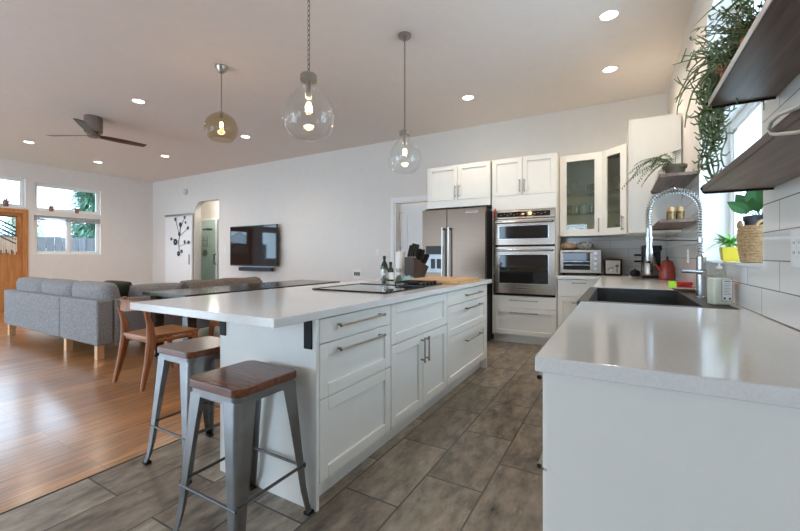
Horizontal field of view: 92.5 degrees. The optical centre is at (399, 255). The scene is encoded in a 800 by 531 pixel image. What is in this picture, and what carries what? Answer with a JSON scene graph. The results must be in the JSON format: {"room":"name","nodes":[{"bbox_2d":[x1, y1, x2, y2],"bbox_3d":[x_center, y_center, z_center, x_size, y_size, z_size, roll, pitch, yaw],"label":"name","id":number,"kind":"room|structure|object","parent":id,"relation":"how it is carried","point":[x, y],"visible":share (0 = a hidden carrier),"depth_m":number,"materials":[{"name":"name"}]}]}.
{"room":"kitchen","nodes":[
{"label":"kitchen","id":0,"kind":"room"},
{"bbox_2d":[0,158,152,284],"bbox_3d":[-8.973,-0.430,6.830,0.160,3.180,8.950,0,0,30],"label":"wall","id":1,"kind":"structure","parent":0,"point":[126,205],"depth_m":9.52,"materials":[{"name":"paint"}]},
{"bbox_2d":[0,176,23,207],"bbox_3d":[-8.394,-1.353,7.864,0.060,0.635,1.000,0,0,30],"label":"window","id":2,"kind":"structure","parent":1,"relation":"in","point":[20,180],"depth_m":8.23,"materials":[{"name":"paint"}]},
{"bbox_2d":[0,208,27,311],"bbox_3d":[-8.328,0.080,7.849,0.130,2.160,1.040,0,0,30],"label":"door","id":3,"kind":"structure","parent":1,"relation":"in","point":[13,267],"depth_m":8.14,"materials":[{"name":"brown wood"}]},
{"bbox_2d":[0,215,16,254],"bbox_3d":[-8.309,-0.440,7.852,0.033,0.823,0.677,0,0,30],"label":"macrame hanging","id":4,"kind":"object","parent":3,"relation":"hanging from","point":[9,240],"visible":1,"depth_m":8.02,"materials":[{"name":"beige fabric"}]},
{"bbox_2d":[34,215,99,253],"bbox_3d":[-7.768,-0.478,8.957,0.060,0.883,1.240,0,0,30],"label":"window","id":5,"kind":"structure","parent":1,"relation":"in","point":[68,224],"depth_m":8.94,"materials":[{"name":"paint"}]},
{"bbox_2d":[34,214,99,223],"bbox_3d":[-7.712,-0.855,8.925,0.059,0.128,1.220,0,0,30],"label":"shelf","id":6,"kind":"object","parent":5,"relation":"attached to","point":[40,216],"visible":1,"depth_m":8.87,"materials":[{"name":"paint"}]},
{"bbox_2d":[34,183,99,214],"bbox_3d":[-7.768,-1.310,8.957,0.060,0.610,1.240,0,0,30],"label":"window","id":7,"kind":"structure","parent":1,"relation":"in","point":[97,193],"depth_m":8.95,"materials":[{"name":"paint"}]},
{"bbox_2d":[200,200,218,218],"bbox_3d":[-4.721,-0.240,10.227,3.790,2.800,1.290,0,0,30],"label":"wall","id":8,"kind":"structure","parent":0,"point":[210,209],"depth_m":11.34,"materials":[{"name":"paint"}]},
{"bbox_2d":[202,220,214,279],"bbox_3d":[-4.466,0.035,10.674,3.550,2.250,0.019,0,0,30],"label":"shower tile","id":9,"kind":"structure","parent":8,"relation":"attached to","point":[208,268],"depth_m":11.36,"materials":[{"name":"tile"}]},
{"bbox_2d":[0,312,543,530],"bbox_3d":[-3.880,1.220,3.831,12.060,0.120,8.800,0,0,30],"label":"floor","id":10,"kind":"structure","parent":0,"point":[468,462],"depth_m":2.21,"materials":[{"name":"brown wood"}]},
{"bbox_2d":[4,277,209,359],"bbox_3d":[-4.018,0.733,5.926,2.880,0.854,2.300,0,0,30],"label":"sectional sofa","id":11,"kind":"object","parent":10,"relation":"on","point":[86,312],"visible":0.57,"depth_m":4.67,"materials":[{"name":"grey fabric"}]},
{"bbox_2d":[16,277,48,291],"bbox_3d":[-5.241,0.530,5.531,0.950,0.447,0.278,0,0,30],"label":"cushion","id":12,"kind":"object","parent":11,"relation":"on","point":[25,284],"depth_m":5.36,"materials":[{"name":"fabric"}]},
{"bbox_2d":[41,279,78,295],"bbox_3d":[-4.451,0.530,5.079,0.950,0.447,0.278,0,0,30],"label":"cushion","id":13,"kind":"object","parent":11,"relation":"on","point":[58,287],"depth_m":4.91,"materials":[{"name":"fabric"}]},
{"bbox_2d":[71,281,120,299],"bbox_3d":[-3.670,0.530,4.632,0.890,0.447,0.278,0,0,30],"label":"cushion","id":14,"kind":"object","parent":11,"relation":"on","point":[92,290],"depth_m":4.43,"materials":[{"name":"fabric"}]},
{"bbox_2d":[104,280,131,296],"bbox_3d":[-3.678,0.492,5.052,0.660,0.337,0.206,0,0,30],"label":"throw pillow","id":15,"kind":"object","parent":11,"relation":"on","point":[123,286],"visible":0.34,"depth_m":4.87,"materials":[{"name":"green fabric"}]},
{"bbox_2d":[128,283,180,296],"bbox_3d":[-3.155,0.565,4.937,0.276,0.428,0.600,0,0,30],"label":"cushion","id":16,"kind":"object","parent":11,"relation":"on","point":[135,290],"depth_m":4.78,"materials":[{"name":"fabric"}]},
{"bbox_2d":[180,282,187,288],"bbox_3d":[-2.838,0.565,5.493,0.276,0.428,0.680,0,0,30],"label":"cushion","id":17,"kind":"object","parent":11,"relation":"on","point":[182,285],"depth_m":5.18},
{"bbox_2d":[181,276,262,287],"bbox_3d":[-2.686,0.566,5.752,0.447,0.468,1.220,0,0,30],"label":"throw blanket","id":18,"kind":"object","parent":11,"relation":"on","point":[223,281],"visible":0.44,"depth_m":5.61,"materials":[{"name":"fabric"}]},
{"bbox_2d":[0,422,219,514],"bbox_3d":[-1.412,1.159,2.391,0.010,0.003,8.750,0,0,30],"label":"trim","id":19,"kind":"structure","parent":10,"relation":"on","point":[218,422],"depth_m":1.99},
{"bbox_2d":[112,296,198,391],"bbox_3d":[-2.294,0.771,3.623,0.540,0.778,0.577,0,0,30],"label":"dining chair","id":20,"kind":"object","parent":10,"relation":"on","point":[149,335],"visible":0.9,"depth_m":3.52,"materials":[{"name":"brown wood"}]},
{"bbox_2d":[142,336,219,483],"bbox_3d":[-1.155,0.833,2.210,0.414,0.655,0.414,0,0,30],"label":"bar stool","id":21,"kind":"object","parent":10,"relation":"on","point":[195,356],"visible":0.57,"depth_m":2.12,"materials":[{"name":"silver metal"}]},
{"bbox_2d":[208,292,233,335],"bbox_3d":[-1.780,0.771,4.335,0.577,0.778,0.540,0,0,30],"label":"dining chair","id":22,"kind":"object","parent":10,"relation":"on","point":[212,323],"visible":0.06,"depth_m":4.23,"materials":[{"name":"brown wood"}]},
{"bbox_2d":[142,280,339,356],"bbox_3d":[-1.974,0.785,5.322,0.850,0.750,2.560,0,0,30],"label":"dining table","id":23,"kind":"object","parent":10,"relation":"on","point":[157,318],"visible":0.35,"depth_m":4.55,"materials":[{"name":"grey wood"}]},
{"bbox_2d":[173,360,313,530],"bbox_3d":[-0.670,0.833,1.653,0.414,0.655,0.414,0,0,30],"label":"bar stool","id":24,"kind":"object","parent":10,"relation":"on","point":[240,387],"visible":1,"depth_m":1.56,"materials":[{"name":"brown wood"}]},
{"bbox_2d":[219,284,486,511],"bbox_3d":[-0.090,0.722,2.925,0.686,0.877,2.790,0,0,30],"label":"island base","id":25,"kind":"object","parent":10,"relation":"on","point":[296,346],"visible":0.27,"depth_m":1.85,"materials":[{"name":"paint"}]},
{"bbox_2d":[130,278,491,327],"bbox_3d":[-0.229,0.264,3.039,1.085,0.038,2.950,0,0,30],"label":"countertop","id":26,"kind":"structure","parent":25,"relation":"on","point":[278,307],"depth_m":2.02,"materials":[{"name":"white stone"}]},
{"bbox_2d":[312,280,441,293],"bbox_3d":[-0.136,0.226,3.026,0.630,0.038,0.920,0,0,30],"label":"cooktop","id":27,"kind":"object","parent":26,"relation":"in","point":[381,287],"visible":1,"depth_m":2.99,"materials":[{"name":"black glass"}]},
{"bbox_2d":[381,256,387,280],"bbox_3d":[-0.155,0.122,3.798,0.073,0.245,0.073,0,0,30],"label":"oil bottle","id":28,"kind":"object","parent":26,"relation":"on","point":[384,264],"visible":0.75,"depth_m":3.77,"materials":[{"name":"green glass"}]},
{"bbox_2d":[387,262,393,280],"bbox_3d":[-0.091,0.150,3.738,0.062,0.189,0.062,0,0,30],"label":"vinegar bottle","id":29,"kind":"object","parent":26,"relation":"on","point":[390,274],"visible":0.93,"depth_m":3.71,"materials":[{"name":"green glass"}]},
{"bbox_2d":[394,247,405,277],"bbox_3d":[0.004,0.072,4.237,0.150,0.344,0.150,0,0,30],"label":"paper towel holder","id":30,"kind":"object","parent":26,"relation":"on","point":[399,256],"visible":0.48,"depth_m":4.18,"materials":[{"name":"silver metal"}]},
{"bbox_2d":[394,275,413,280],"bbox_3d":[0.060,0.216,3.813,0.230,0.059,0.140,0,0,30],"label":"cloth","id":31,"kind":"object","parent":26,"relation":"on","point":[404,277],"visible":0.61,"depth_m":3.77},
{"bbox_2d":[404,257,428,277],"bbox_3d":[0.180,0.128,4.132,0.234,0.234,0.140,0,0,-42],"label":"knife block","id":32,"kind":"object","parent":26,"relation":"on","point":[413,267],"visible":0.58,"depth_m":4.06,"materials":[{"name":"brown wood"}]},
{"bbox_2d":[408,276,478,284],"bbox_3d":[0.419,0.226,3.591,0.482,0.036,0.550,0,0,30],"label":"cutting board","id":33,"kind":"object","parent":26,"relation":"on","point":[439,279],"visible":0.84,"depth_m":3.41,"materials":[{"name":"brown wood"}]},
{"bbox_2d":[319,304,390,483],"bbox_3d":[-0.483,0.674,2.178,0.706,0.772,0.632,0,0,30],"label":"base cabinet","id":34,"kind":"object","parent":25,"relation":"on","point":[355,347],"visible":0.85,"depth_m":1.97,"materials":[{"name":"paint"}]},
{"bbox_2d":[390,293,446,429],"bbox_3d":[-0.111,0.674,2.828,0.706,0.772,0.862,0,0,30],"label":"base cabinet","id":35,"kind":"object","parent":25,"relation":"on","point":[418,366],"visible":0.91,"depth_m":2.62,"materials":[{"name":"paint"}]},
{"bbox_2d":[445,284,485,386],"bbox_3d":[0.360,0.674,3.652,0.706,0.772,1.032,0,0,30],"label":"base cabinet","id":36,"kind":"object","parent":25,"relation":"on","point":[466,307],"visible":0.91,"depth_m":3.42,"materials":[{"name":"paint"}]},
{"bbox_2d":[422,206,493,341],"bbox_3d":[0.901,0.250,5.529,0.915,1.820,0.907,0,0,30],"label":"refrigerator","id":37,"kind":"object","parent":10,"relation":"on","point":[457,242],"visible":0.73,"depth_m":5.16,"materials":[{"name":"silver metal"}]},
{"bbox_2d":[427,161,491,209],"bbox_3d":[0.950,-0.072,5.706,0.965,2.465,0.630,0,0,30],"label":"upper cabinet","id":38,"kind":"object","parent":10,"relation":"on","point":[469,185],"visible":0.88,"depth_m":5.45,"materials":[{"name":"paint"}]},
{"bbox_2d":[492,152,562,345],"bbox_3d":[1.745,-0.072,5.251,0.823,2.465,0.630,0,0,30],"label":"tall cabinet","id":39,"kind":"object","parent":10,"relation":"on","point":[526,182],"visible":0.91,"depth_m":5.00,"materials":[{"name":"paint"}]},
{"bbox_2d":[494,208,555,297],"bbox_3d":[1.729,-0.043,5.209,0.780,1.131,0.600,0,0,30],"label":"wall oven","id":40,"kind":"object","parent":39,"relation":"in","point":[524,240],"visible":1,"depth_m":4.98,"materials":[{"name":"silver metal"}]},
{"bbox_2d":[558,279,597,327],"bbox_3d":[2.334,0.724,4.915,0.517,0.872,0.630,0,0,30],"label":"base cabinet","id":41,"kind":"object","parent":10,"relation":"on","point":[570,291],"visible":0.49,"depth_m":4.74,"materials":[{"name":"paint"}]},
{"bbox_2d":[536,372,799,530],"bbox_3d":[0.941,0.722,1.346,0.713,0.877,1.270,0,0,30],"label":"base cabinet","id":42,"kind":"object","parent":10,"relation":"on","point":[543,458],"depth_m":0.83,"materials":[{"name":"paint"}]},
{"bbox_3d":[2.237,0.724,3.614,0.713,0.872,1.765,0,0,30],"label":"base cabinet","id":43,"kind":"object","parent":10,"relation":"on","visible":0},
{"bbox_2d":[535,274,799,408],"bbox_3d":[1.595,0.264,2.957,1.184,0.038,4.758,0,0,30],"label":"countertop","id":44,"kind":"structure","parent":43,"relation":"on","point":[742,354],"depth_m":1.00,"materials":[{"name":"white stone"}]},
{"bbox_2d":[560,250,601,275],"bbox_3d":[2.363,0.085,4.994,0.475,0.320,0.383,0,0,30],"label":"toaster oven","id":45,"kind":"object","parent":44,"relation":"on","point":[571,261],"visible":1,"depth_m":4.85,"materials":[{"name":"silver metal"}]},
{"bbox_2d":[560,243,575,249],"bbox_3d":[2.223,-0.127,5.066,0.190,0.102,0.132,0,0,30],"label":"snack bag","id":46,"kind":"object","parent":45,"relation":"on","point":[565,246],"visible":0.99,"depth_m":5.02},
{"bbox_2d":[577,241,592,249],"bbox_3d":[2.396,-0.133,4.966,0.146,0.112,0.154,0,0,-19],"label":"snack bag","id":47,"kind":"object","parent":45,"relation":"on","point":[584,245],"visible":0.99,"depth_m":4.92,"materials":[{"name":"plastic"}]},
{"bbox_2d":[604,259,621,275],"bbox_3d":[2.689,0.139,4.833,0.200,0.210,0.259,0,0,30],"label":"picture frame","id":48,"kind":"object","parent":44,"relation":"on","point":[612,267],"visible":1,"depth_m":4.74,"materials":[{"name":"black plastic"}]},
{"bbox_2d":[630,269,639,275],"bbox_3d":[2.858,0.198,4.655,0.108,0.094,0.110,0,0,30],"label":"sugar pot","id":49,"kind":"object","parent":44,"relation":"on","point":[634,272],"visible":0.89,"depth_m":4.62,"materials":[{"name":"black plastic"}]},
{"bbox_2d":[634,245,661,278],"bbox_3d":[2.749,0.065,4.252,0.258,0.360,0.289,0,0,30],"label":"coffee maker","id":50,"kind":"object","parent":44,"relation":"on","point":[648,270],"visible":0.7,"depth_m":4.19,"materials":[{"name":"black plastic"}]},
{"bbox_2d":[577,287,738,309],"bbox_3d":[1.521,0.369,2.378,0.680,0.252,1.065,0,0,30],"label":"sink","id":51,"kind":"object","parent":44,"relation":"in","point":[593,294],"visible":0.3,"depth_m":2.74,"materials":[{"name":"stone"}]},
{"bbox_2d":[671,287,695,291],"bbox_3d":[1.956,0.232,2.614,0.176,0.022,0.176,0,0,30],"label":"plate","id":52,"kind":"object","parent":51,"relation":"on","point":[679,289],"visible":0.75,"depth_m":2.58,"materials":[{"name":"ceramic"}]},
{"bbox_2d":[676,281,692,287],"bbox_3d":[1.950,0.196,2.626,0.090,0.042,0.055,0,0,30],"label":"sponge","id":53,"kind":"object","parent":52,"relation":"on","point":[682,284],"visible":1,"depth_m":2.61,"materials":[{"name":"red plastic"}]},
{"bbox_2d":[707,261,731,304],"bbox_3d":[1.586,0.133,1.903,0.088,0.220,0.061,0,0,6],"label":"soap bottle","id":54,"kind":"object","parent":51,"relation":"on","point":[719,289],"visible":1,"depth_m":1.88,"materials":[{"name":"plastic"}]},
{"bbox_2d":[724,281,730,299],"bbox_3d":[1.599,0.167,1.871,0.048,0.110,0.001,0,0,6],"label":"label","id":55,"kind":"object","parent":54,"relation":"attached to","point":[727,284],"depth_m":1.87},
{"bbox_2d":[655,256,675,280],"bbox_3d":[2.694,0.121,3.897,0.184,0.246,0.144,0,0,30],"label":"kettle","id":56,"kind":"object","parent":44,"relation":"on","point":[667,271],"visible":0.98,"depth_m":3.84,"materials":[{"name":"red ceramic"}]},
{"bbox_2d":[644,187,706,297],"bbox_3d":[1.633,-0.083,2.272,0.310,0.652,0.094,0,0,30],"label":"faucet","id":57,"kind":"object","parent":44,"relation":"on","point":[700,271],"visible":1,"depth_m":2.23,"materials":[{"name":"silver metal"}]},
{"bbox_2d":[0,0,694,181],"bbox_3d":[-3.843,-2.080,3.896,12.060,0.120,8.950,0,0,30],"label":"ceiling","id":58,"kind":"structure","parent":0,"point":[61,61],"depth_m":4.17,"materials":[{"name":"paint"}]},
{"bbox_2d":[47,114,146,146],"bbox_3d":[-4.411,-1.865,5.682,1.242,0.310,1.119,0,0,30],"label":"ceiling fan","id":59,"kind":"object","parent":58,"relation":"hanging from","point":[92,125],"visible":1,"depth_m":5.52,"materials":[{"name":"wood"}]},
{"bbox_2d":[131,99,145,103],"bbox_3d":[-3.408,-2.015,4.991,0.170,0.007,0.170,0,0,30],"label":"recessed light","id":60,"kind":"object","parent":58,"relation":"in","point":[138,101],"visible":1,"depth_m":5.00,"materials":[{"name":"white plastic"}]},
{"bbox_2d":[204,64,237,139],"bbox_3d":[-1.904,-1.629,4.084,0.330,0.783,0.330,0,0,30],"label":"globe pendant","id":61,"kind":"object","parent":58,"relation":"hanging from","point":[221,68],"visible":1,"depth_m":4.07,"materials":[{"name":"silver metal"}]},
{"bbox_2d":[282,0,334,142],"bbox_3d":[-0.562,-1.367,2.361,0.315,1.307,0.315,0,0,34],"label":"pendant light","id":62,"kind":"object","parent":58,"relation":"hanging from","point":[309,78],"visible":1,"depth_m":2.35,"materials":[{"name":"glass"}]},
{"bbox_2d":[306,80,310,97],"bbox_3d":[-0.562,-1.051,2.361,0.031,0.141,0.032,0,0,30],"label":"socket","id":63,"kind":"object","parent":62,"relation":"attached to","point":[308,82],"depth_m":2.35,"materials":[{"name":"silver metal"}]},
{"bbox_2d":[388,31,420,173],"bbox_3d":[0.043,-1.387,3.500,0.303,1.266,0.303,0,0,34],"label":"pendant light","id":64,"kind":"object","parent":58,"relation":"hanging from","point":[404,36],"visible":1,"depth_m":3.49,"materials":[{"name":"glass"}]},
{"bbox_2d":[461,95,474,100],"bbox_3d":[0.867,-2.015,4.881,0.170,0.007,0.170,0,0,30],"label":"recessed light","id":65,"kind":"object","parent":58,"relation":"in","point":[466,97],"visible":1,"depth_m":4.87,"materials":[{"name":"white plastic"}]},
{"bbox_2d":[598,9,620,21],"bbox_3d":[1.752,-2.015,3.210,0.170,0.007,0.170,0,0,30],"label":"recessed light","id":66,"kind":"object","parent":58,"relation":"in","point":[611,14],"visible":1,"depth_m":3.21,"materials":[{"name":"white plastic"}]},
{"bbox_2d":[600,11,617,19],"bbox_3d":[1.752,-2.018,3.210,0.128,0.002,0.128,0,0,30],"label":"diffuser","id":67,"kind":"object","parent":66,"relation":"attached to","point":[606,15],"depth_m":3.21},
{"bbox_2d":[601,65,618,72],"bbox_3d":[2.268,-2.015,4.137,0.170,0.007,0.170,0,0,30],"label":"recessed light","id":68,"kind":"object","parent":58,"relation":"in","point":[609,69],"visible":1,"depth_m":4.14,"materials":[{"name":"white plastic"}]},
{"bbox_2d":[603,67,616,71],"bbox_3d":[2.268,-2.018,4.137,0.128,0.002,0.128,0,0,30],"label":"diffuser","id":69,"kind":"object","parent":68,"relation":"attached to","point":[607,69],"depth_m":4.14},
{"bbox_2d":[153,93,666,282],"bbox_3d":[-1.669,-0.430,7.658,12.020,3.180,0.140,0,0,30],"label":"wall","id":70,"kind":"structure","parent":0,"point":[331,210],"depth_m":7.21,"materials":[{"name":"paint"}]},
{"bbox_2d":[165,213,192,282],"bbox_3d":[-5.679,0.033,9.822,1.230,2.215,0.085,0,0,30],"label":"door","id":71,"kind":"structure","parent":70,"relation":"in","point":[178,269],"depth_m":9.78,"materials":[{"name":"paint"}]},
{"bbox_2d":[170,216,189,255],"bbox_3d":[-5.590,-0.502,9.728,0.842,1.018,0.013,0,0,30],"label":"wall sculpture","id":72,"kind":"object","parent":71,"relation":"attached to","point":[180,224],"visible":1,"depth_m":9.73,"materials":[{"name":"black metal"}]},
{"bbox_2d":[230,224,277,265],"bbox_3d":[-3.161,-0.223,8.352,1.500,0.875,0.138,0,0,30],"label":"television","id":73,"kind":"object","parent":70,"relation":"attached to","point":[255,245],"visible":1,"depth_m":8.26,"materials":[{"name":"glass"}]},
{"bbox_2d":[239,267,273,270],"bbox_3d":[-3.120,0.285,8.333,1.030,0.080,0.130,0,0,30],"label":"soundbar","id":74,"kind":"object","parent":70,"relation":"attached to","point":[240,268],"visible":1,"depth_m":8.26,"materials":[{"name":"plastic"}]},
{"bbox_2d":[353,269,360,278],"bbox_3d":[-0.794,0.330,7.072,0.190,0.180,0.009,0,0,30],"label":"wall outlet","id":75,"kind":"object","parent":70,"relation":"attached to","point":[356,272],"visible":1,"depth_m":7.07,"materials":[{"name":"white plastic"}]},
{"bbox_2d":[391,195,426,276],"bbox_3d":[0.298,0.075,6.643,0.863,2.170,0.365,0,0,30],"label":"door","id":76,"kind":"structure","parent":70,"relation":"in","point":[410,215],"depth_m":6.70,"materials":[{"name":"paint"}]},
{"bbox_2d":[560,152,602,237],"bbox_3d":[2.378,-0.777,5.022,0.493,1.045,0.400,0,0,30],"label":"upper cabinet","id":77,"kind":"object","parent":70,"relation":"attached to","point":[581,169],"visible":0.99,"depth_m":5.05,"materials":[{"name":"paint"}]},
{"bbox_2d":[567,212,593,215],"bbox_3d":[2.397,-0.551,5.055,0.447,0.008,0.295,0,0,30],"label":"shelf","id":78,"kind":"object","parent":77,"relation":"attached to","point":[583,213],"depth_m":5.05,"materials":[{"name":"clear glass"}]},
{"bbox_2d":[563,235,666,274],"bbox_3d":[2.778,-0.007,5.029,1.190,0.505,0.011,0,0,30],"label":"wall tile","id":79,"kind":"structure","parent":70,"relation":"attached to","point":[624,248],"depth_m":4.96,"materials":[{"name":"tile"}]},
{"bbox_2d":[602,144,659,236],"bbox_3d":[2.832,-0.777,4.635,0.694,1.045,0.621,0,0,30],"label":"upper cabinet","id":80,"kind":"object","parent":70,"relation":"attached to","point":[614,160],"visible":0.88,"depth_m":4.72,"materials":[{"name":"paint"}]},
{"bbox_2d":[608,209,619,213],"bbox_3d":[2.846,-0.551,4.639,0.635,0.008,0.560,0,0,30],"label":"shelf","id":81,"kind":"object","parent":80,"relation":"attached to","point":[613,211],"depth_m":4.82,"materials":[{"name":"clear glass"}]},
{"bbox_2d":[400,202,426,246],"bbox_3d":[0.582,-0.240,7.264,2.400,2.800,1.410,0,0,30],"label":"door frame","id":82,"kind":"structure","parent":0,"point":[420,202],"depth_m":8.29,"materials":[{"name":"paint"}]},
{"bbox_2d":[667,0,799,331],"bbox_3d":[1.283,-0.430,0.965,0.230,3.180,8.950,0,0,30],"label":"wall","id":83,"kind":"structure","parent":0,"point":[717,209],"depth_m":2.79,"materials":[{"name":"paint"}]},
{"bbox_2d":[627,113,680,235],"bbox_3d":[2.634,-0.790,4.008,0.424,1.120,0.693,0,0,30],"label":"upper cabinet","id":84,"kind":"object","parent":83,"relation":"attached to","point":[650,137],"visible":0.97,"depth_m":3.73,"materials":[{"name":"paint"}]},
{"bbox_2d":[650,171,697,193],"bbox_3d":[2.312,-0.617,3.268,0.248,0.041,0.890,0,0,30],"label":"wall shelf","id":85,"kind":"object","parent":83,"relation":"attached to","point":[680,179],"visible":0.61,"depth_m":3.11,"materials":[{"name":"brown wood"}]},
{"bbox_2d":[621,149,687,189],"bbox_3d":[2.093,-0.689,3.167,0.387,0.247,0.622,0,0,12],"label":"potted fern","id":86,"kind":"object","parent":85,"relation":"on","point":[680,167],"visible":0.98,"depth_m":3.06,"materials":[{"name":"plant"}]},
{"bbox_2d":[662,163,687,173],"bbox_3d":[2.181,-0.673,3.038,0.165,0.085,0.165,0,0,30],"label":"pot","id":87,"kind":"object","parent":86,"relation":"on","point":[680,167],"depth_m":2.99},
{"bbox_2d":[651,218,698,229],"bbox_3d":[2.312,-0.267,3.268,0.248,0.041,0.890,0,0,30],"label":"wall shelf","id":88,"kind":"object","parent":83,"relation":"attached to","point":[666,224],"visible":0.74,"depth_m":3.10,"materials":[{"name":"brown wood"}]},
{"bbox_2d":[666,207,674,218],"bbox_3d":[2.079,-0.332,2.941,0.056,0.103,0.056,0,0,30],"label":"candle","id":89,"kind":"object","parent":88,"relation":"on","point":[670,214],"visible":0.88,"depth_m":2.92,"materials":[{"name":"gold metal"}]},
{"bbox_2d":[666,211,674,218],"bbox_3d":[2.079,-0.311,2.941,0.056,0.062,0.056,0,0,30],"label":"cup","id":90,"kind":"object","parent":89,"relation":"on","point":[669,214],"depth_m":2.92,"materials":[{"name":"gold metal"}]},
{"bbox_2d":[676,206,684,218],"bbox_3d":[2.139,-0.332,2.924,0.056,0.103,0.056,0,0,30],"label":"candle","id":91,"kind":"object","parent":88,"relation":"on","point":[680,213],"visible":0.86,"depth_m":2.90,"materials":[{"name":"gold metal"}]},
{"bbox_2d":[676,211,684,218],"bbox_3d":[2.139,-0.311,2.924,0.056,0.062,0.056,0,0,30],"label":"cup","id":92,"kind":"object","parent":91,"relation":"on","point":[679,214],"depth_m":2.90,"materials":[{"name":"gold metal"}]},
{"bbox_2d":[667,73,799,330],"bbox_3d":[1.726,-0.185,1.980,0.011,0.860,6.350,0,0,30],"label":"wall tile","id":93,"kind":"structure","parent":83,"relation":"attached to","point":[772,291],"depth_m":1.48,"materials":[{"name":"tile"}]},
{"bbox_2d":[791,229,799,267],"bbox_3d":[1.292,-0.025,1.242,0.009,0.125,0.125,0,0,30],"label":"wall outlet","id":94,"kind":"object","parent":93,"relation":"attached to","point":[795,234],"visible":1,"depth_m":1.25,"materials":[{"name":"white plastic"}]},
{"bbox_2d":[792,238,796,257],"bbox_3d":[1.301,-0.025,1.264,0.003,0.066,0.034,0,0,30],"label":"socket","id":95,"kind":"object","parent":94,"relation":"attached to","point":[794,240],"depth_m":1.26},
{"bbox_2d":[797,238,799,257],"bbox_3d":[1.278,-0.025,1.224,0.003,0.066,0.034,0,0,30],"label":"socket","id":96,"kind":"object","parent":94,"relation":"attached to","point":[798,239],"depth_m":1.23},
{"bbox_2d":[706,260,762,267],"bbox_3d":[1.899,0.040,2.145,0.172,0.016,1.430,0,0,30],"label":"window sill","id":97,"kind":"structure","parent":83,"relation":"attached to","point":[734,263],"depth_m":1.87,"materials":[{"name":"white stone"}]},
{"bbox_2d":[704,232,738,260],"bbox_3d":[2.003,-0.067,2.336,0.280,0.196,0.232,0,0,0],"label":"potted plant","id":98,"kind":"object","parent":97,"relation":"on","point":[728,253],"visible":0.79,"depth_m":2.31,"materials":[{"name":"green plant"}]},
{"bbox_2d":[727,190,762,262],"bbox_3d":[1.720,-0.160,1.836,0.175,0.383,0.168,0,0,-4],"label":"plant","id":99,"kind":"object","parent":97,"relation":"on","point":[749,241],"visible":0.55,"depth_m":1.82,"materials":[{"name":"wicker"}]},
{"bbox_2d":[736,219,762,262],"bbox_3d":[1.724,-0.071,1.837,0.167,0.205,0.167,0,0,30],"label":"basket","id":100,"kind":"object","parent":99,"relation":"on","point":[749,241],"depth_m":1.81,"materials":[{"name":"wicker"}]},
{"bbox_2d":[738,0,756,47],"bbox_3d":[1.954,-1.330,1.987,0.060,0.580,1.210,0,0,30],"label":"window","id":101,"kind":"structure","parent":83,"relation":"in","point":[755,1],"depth_m":2.41,"materials":[{"name":"paint"}]},
{"bbox_2d":[730,101,765,260],"bbox_3d":[2.009,-0.443,2.083,0.060,0.975,1.430,0,0,30],"label":"window","id":102,"kind":"structure","parent":83,"relation":"in","point":[750,110],"depth_m":2.64,"materials":[{"name":"paint"}]},
{"bbox_2d":[700,109,799,193],"bbox_3d":[0.782,-0.270,0.569,0.224,0.041,2.165,0,0,30],"label":"wall shelf","id":103,"kind":"object","parent":83,"relation":"attached to","point":[771,161],"visible":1,"depth_m":1.09,"materials":[{"name":"brown wood"}]},
{"bbox_2d":[767,104,799,135],"bbox_3d":[0.679,-0.243,0.617,0.007,0.094,0.506,0,0,30],"label":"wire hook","id":104,"kind":"object","parent":103,"relation":"attached to","point":[797,107],"visible":1,"depth_m":0.76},
{"bbox_2d":[706,0,799,108],"bbox_3d":[0.784,-0.604,0.557,0.210,0.041,2.145,0,0,30],"label":"wall shelf","id":105,"kind":"object","parent":83,"relation":"attached to","point":[767,59],"visible":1,"depth_m":1.16,"materials":[{"name":"brown wood"}]},
{"bbox_2d":[673,14,764,181],"bbox_3d":[1.221,-0.582,1.387,0.331,0.575,0.410,0,0,-2],"label":"trailing plant","id":106,"kind":"object","parent":105,"relation":"on","point":[717,65],"visible":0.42,"depth_m":1.53,"materials":[{"name":"plant"}]},
{"bbox_2d":[689,0,763,56],"bbox_3d":[1.121,-0.728,1.203,0.328,0.220,0.358,0,0,43],"label":"trailing plant","id":107,"kind":"object","parent":105,"relation":"on","point":[741,29],"visible":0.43,"depth_m":1.22,"materials":[{"name":"plant"}]},
{"bbox_2d":[695,0,765,35],"bbox_3d":[1.012,-0.730,0.959,0.424,0.225,0.421,0,0,30],"label":"trailing plant","id":108,"kind":"object","parent":105,"relation":"on","point":[721,1],"visible":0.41,"depth_m":1.11,"materials":[{"name":"green plant"}]},
{"bbox_3d":[-4.722,1.220,10.176,3.700,0.120,1.380,0,0,30],"label":"floor","id":109,"kind":"structure","parent":0,"visible":0},
{"bbox_2d":[200,218,218,279],"bbox_3d":[-4.851,0.080,10.040,3.490,2.160,0.124,0,0,30],"label":"shower enclosure","id":110,"kind":"object","parent":109,"relation":"on","point":[216,255],"visible":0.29,"depth_m":10.06,"materials":[{"name":"white plastic"}]},
{"label":"outside","id":111,"kind":"structure","parent":0,"visible":0},
{"bbox_3d":[-23.196,1.360,16.143,33.700,0.100,55.000,0,0,30],"label":"ground","id":112,"kind":"structure","parent":111,"visible":0},
{"bbox_2d":[0,217,58,250],"bbox_3d":[-16.386,-0.302,16.698,2.537,3.229,2.650,0,0,30],"label":"leafy tree","id":113,"kind":"object","parent":112,"relation":"on","point":[39,224],"visible":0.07,"depth_m":16.66,"materials":[{"name":"green plant"}]},
{"bbox_2d":[0,235,94,251],"bbox_3d":[-10.489,0.355,12.333,0.065,1.910,15.000,0,0,30],"label":"fence","id":114,"kind":"object","parent":112,"relation":"on","point":[44,243],"visible":0.06,"depth_m":12.05,"materials":[{"name":"wood"}]},
{"bbox_2d":[47,191,94,240],"bbox_3d":[-12.219,-1.395,15.212,3.588,5.414,3.652,0,0,30],"label":"conifer tree","id":115,"kind":"object","parent":112,"relation":"on","point":[87,200],"visible":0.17,"depth_m":14.75,"materials":[{"name":"green plant"}]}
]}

